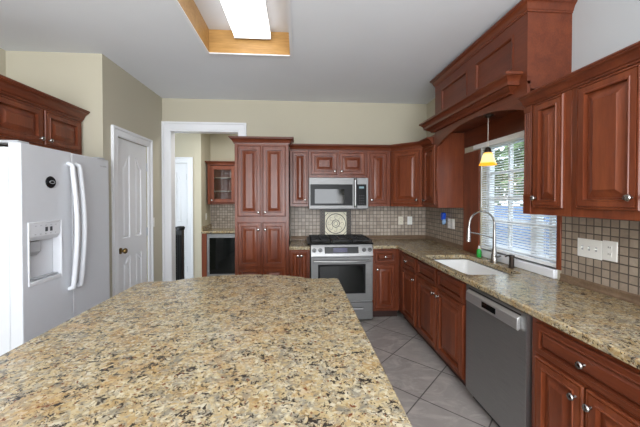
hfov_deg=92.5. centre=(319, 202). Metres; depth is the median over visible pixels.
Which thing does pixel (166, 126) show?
trim
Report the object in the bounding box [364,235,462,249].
trim
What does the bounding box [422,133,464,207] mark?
upper cabinet
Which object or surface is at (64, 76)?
wall
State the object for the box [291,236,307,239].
trim
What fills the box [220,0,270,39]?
fluorescent light
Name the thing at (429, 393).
floor
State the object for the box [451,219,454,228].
switch plate
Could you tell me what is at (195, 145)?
wall
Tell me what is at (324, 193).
microwave
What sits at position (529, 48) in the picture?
window valance
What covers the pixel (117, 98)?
wall
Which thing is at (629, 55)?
crown molding
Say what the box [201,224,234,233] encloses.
countertop
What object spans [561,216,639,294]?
backsplash
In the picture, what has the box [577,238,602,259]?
switch plate
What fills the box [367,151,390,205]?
upper cabinet
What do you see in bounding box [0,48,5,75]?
wall
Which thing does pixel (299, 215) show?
tile backsplash
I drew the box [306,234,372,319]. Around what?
range
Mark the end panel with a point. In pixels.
(204, 236)
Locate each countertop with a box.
[0,275,411,426]
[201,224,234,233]
[289,240,309,249]
[371,239,639,369]
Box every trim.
[111,125,153,296]
[161,121,245,280]
[173,0,292,56]
[175,157,193,278]
[178,0,289,54]
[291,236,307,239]
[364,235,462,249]
[559,273,639,305]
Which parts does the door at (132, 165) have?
handle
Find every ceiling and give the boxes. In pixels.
[0,0,520,103]
[194,0,288,31]
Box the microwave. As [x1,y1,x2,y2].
[308,177,367,209]
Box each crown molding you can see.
[290,137,432,150]
[517,41,639,107]
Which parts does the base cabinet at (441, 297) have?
false drawer, door, frame, false drawer, door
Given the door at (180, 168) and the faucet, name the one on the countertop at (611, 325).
the faucet
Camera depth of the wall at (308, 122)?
4.29 m
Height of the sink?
0.204 m
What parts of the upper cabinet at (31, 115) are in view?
door, crown, door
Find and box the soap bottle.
[476,246,481,256]
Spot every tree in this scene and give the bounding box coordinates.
[494,148,507,204]
[501,142,523,205]
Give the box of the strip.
[556,216,561,269]
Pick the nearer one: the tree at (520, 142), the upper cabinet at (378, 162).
the upper cabinet at (378, 162)
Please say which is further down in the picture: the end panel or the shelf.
the end panel
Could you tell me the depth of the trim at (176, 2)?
2.58 m
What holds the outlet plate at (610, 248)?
attached to the wall at (600, 28)
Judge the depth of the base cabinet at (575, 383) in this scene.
1.35 m
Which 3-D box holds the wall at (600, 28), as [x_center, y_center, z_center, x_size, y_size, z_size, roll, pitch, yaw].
[1.875,0.053,0.636,0.140,2.848,7.600,0,1,-4]
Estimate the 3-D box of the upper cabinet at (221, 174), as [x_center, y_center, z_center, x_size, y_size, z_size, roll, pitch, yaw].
[-1.796,-0.372,5.764,0.650,0.790,0.373,0,1,-4]
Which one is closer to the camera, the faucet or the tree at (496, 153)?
the faucet
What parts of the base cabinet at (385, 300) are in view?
drawer, door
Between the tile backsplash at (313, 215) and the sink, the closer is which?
the sink
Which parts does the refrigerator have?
freezer door, handle, handle, fresh food door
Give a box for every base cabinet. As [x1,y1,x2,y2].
[289,250,309,277]
[372,249,398,316]
[399,250,423,338]
[417,259,471,386]
[532,317,639,426]
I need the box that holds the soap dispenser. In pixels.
[505,254,514,267]
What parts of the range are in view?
control panel, oven door, handle, door frame, display glass, storage drawer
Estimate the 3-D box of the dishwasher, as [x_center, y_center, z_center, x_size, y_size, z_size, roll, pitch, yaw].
[1.379,1.025,1.972,0.626,0.868,0.602,0,1,-4]
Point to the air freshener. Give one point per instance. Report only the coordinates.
(443, 215)
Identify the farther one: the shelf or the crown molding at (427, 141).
the shelf
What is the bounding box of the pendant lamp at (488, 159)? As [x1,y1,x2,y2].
[479,114,496,165]
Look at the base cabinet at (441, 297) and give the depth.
2.60 m
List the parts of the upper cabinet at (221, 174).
frame, crown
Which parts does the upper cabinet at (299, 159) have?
door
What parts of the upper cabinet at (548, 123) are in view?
door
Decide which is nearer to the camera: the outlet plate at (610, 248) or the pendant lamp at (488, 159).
the outlet plate at (610, 248)
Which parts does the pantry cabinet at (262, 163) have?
door, door, crown, door, door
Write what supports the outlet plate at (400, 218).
attached to the wall at (308, 122)
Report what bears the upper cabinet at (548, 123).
attached to the wall at (600, 28)
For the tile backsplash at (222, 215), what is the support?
attached to the wall at (222, 148)
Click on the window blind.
(519, 135)
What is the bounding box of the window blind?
[473,131,556,267]
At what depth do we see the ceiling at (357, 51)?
2.72 m
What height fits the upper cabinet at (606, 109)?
0.714 m
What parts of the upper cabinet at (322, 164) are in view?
door, door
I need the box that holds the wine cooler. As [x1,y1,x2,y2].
[207,233,234,276]
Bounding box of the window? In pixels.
[481,139,557,278]
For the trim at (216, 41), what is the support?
attached to the ceiling at (357, 51)
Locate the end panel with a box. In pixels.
[202,233,207,276]
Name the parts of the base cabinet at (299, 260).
door, door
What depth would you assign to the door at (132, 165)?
3.42 m
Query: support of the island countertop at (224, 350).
on the kitchen island
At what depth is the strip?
2.15 m
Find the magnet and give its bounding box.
[45,176,55,187]
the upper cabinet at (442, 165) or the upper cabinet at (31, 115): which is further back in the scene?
the upper cabinet at (442, 165)
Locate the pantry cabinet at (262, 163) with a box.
[228,136,293,275]
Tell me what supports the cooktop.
in the range
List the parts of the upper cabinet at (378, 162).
door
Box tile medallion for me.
[320,210,350,234]
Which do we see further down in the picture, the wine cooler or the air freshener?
the wine cooler
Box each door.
[118,138,147,292]
[175,163,187,278]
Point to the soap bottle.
(478, 252)
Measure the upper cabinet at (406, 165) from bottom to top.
0.729 m
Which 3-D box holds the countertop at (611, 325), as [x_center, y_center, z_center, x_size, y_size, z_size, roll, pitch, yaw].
[1.212,0.559,2.390,0.933,0.040,4.019,0,1,-4]
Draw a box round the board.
[463,150,479,253]
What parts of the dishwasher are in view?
handle, trim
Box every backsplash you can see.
[211,204,234,227]
[291,207,307,235]
[308,209,319,236]
[351,206,425,234]
[426,207,462,244]
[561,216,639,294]
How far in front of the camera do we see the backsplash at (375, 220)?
4.38 m
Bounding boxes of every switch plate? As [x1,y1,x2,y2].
[407,216,411,224]
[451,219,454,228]
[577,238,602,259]
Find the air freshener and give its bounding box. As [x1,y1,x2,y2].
[441,213,445,223]
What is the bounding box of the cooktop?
[306,237,372,244]
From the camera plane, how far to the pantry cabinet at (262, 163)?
3.65 m
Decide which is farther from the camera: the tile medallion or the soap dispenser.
the tile medallion
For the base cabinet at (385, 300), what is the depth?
3.77 m
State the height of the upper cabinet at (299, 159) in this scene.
0.729 m
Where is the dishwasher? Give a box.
[466,284,532,426]
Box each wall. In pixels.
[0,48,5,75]
[6,51,89,156]
[89,53,161,297]
[162,98,426,239]
[175,133,210,277]
[210,134,237,160]
[427,0,639,279]
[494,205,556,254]
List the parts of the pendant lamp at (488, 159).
lamp shade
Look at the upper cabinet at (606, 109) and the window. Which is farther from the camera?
the window
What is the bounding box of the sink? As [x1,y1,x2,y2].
[433,259,507,274]
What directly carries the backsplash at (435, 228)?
attached to the wall at (600, 28)
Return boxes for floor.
[359,310,497,426]
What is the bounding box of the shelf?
[214,177,230,178]
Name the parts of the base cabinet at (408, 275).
drawer, door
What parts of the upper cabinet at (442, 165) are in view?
door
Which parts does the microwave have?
door glass, handle, control panel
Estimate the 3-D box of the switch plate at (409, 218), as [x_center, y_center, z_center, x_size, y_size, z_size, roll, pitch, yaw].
[1.290,0.251,4.394,0.072,0.118,0.008,0,1,-4]
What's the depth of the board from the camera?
3.22 m
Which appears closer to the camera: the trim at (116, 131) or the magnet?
the magnet
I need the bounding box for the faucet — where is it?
[466,210,500,262]
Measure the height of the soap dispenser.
0.110 m
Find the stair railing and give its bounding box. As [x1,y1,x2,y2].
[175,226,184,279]
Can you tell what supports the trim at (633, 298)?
attached to the wall at (600, 28)
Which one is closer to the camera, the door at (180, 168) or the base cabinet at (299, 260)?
the base cabinet at (299, 260)
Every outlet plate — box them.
[398,216,402,224]
[602,240,617,261]
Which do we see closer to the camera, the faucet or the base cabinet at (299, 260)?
the faucet
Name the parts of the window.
sill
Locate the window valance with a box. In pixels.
[419,0,577,147]
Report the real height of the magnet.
0.084 m
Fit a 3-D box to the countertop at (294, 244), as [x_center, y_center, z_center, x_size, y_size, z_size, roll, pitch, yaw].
[-0.267,0.538,3.981,0.249,0.040,0.633,0,1,-4]
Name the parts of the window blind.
ladder cord, ladder cord, rail, ladder cord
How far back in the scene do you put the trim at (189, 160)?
5.33 m
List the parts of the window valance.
frieze panel, moulding, frieze panel, crown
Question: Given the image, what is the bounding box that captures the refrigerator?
[0,140,109,355]
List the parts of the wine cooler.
handle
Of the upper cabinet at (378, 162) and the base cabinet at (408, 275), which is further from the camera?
the upper cabinet at (378, 162)
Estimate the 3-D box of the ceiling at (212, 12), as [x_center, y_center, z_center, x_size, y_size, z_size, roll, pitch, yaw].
[-0.606,-1.619,2.156,0.789,0.030,1.470,0,1,-4]
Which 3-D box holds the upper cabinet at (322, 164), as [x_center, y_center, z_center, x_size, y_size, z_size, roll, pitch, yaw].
[0.227,-0.509,4.137,0.765,0.353,0.360,0,1,-4]
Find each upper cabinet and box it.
[0,74,89,154]
[205,161,234,203]
[290,150,308,206]
[309,151,366,177]
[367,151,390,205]
[390,148,422,206]
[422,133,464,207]
[523,89,572,216]
[572,62,639,220]

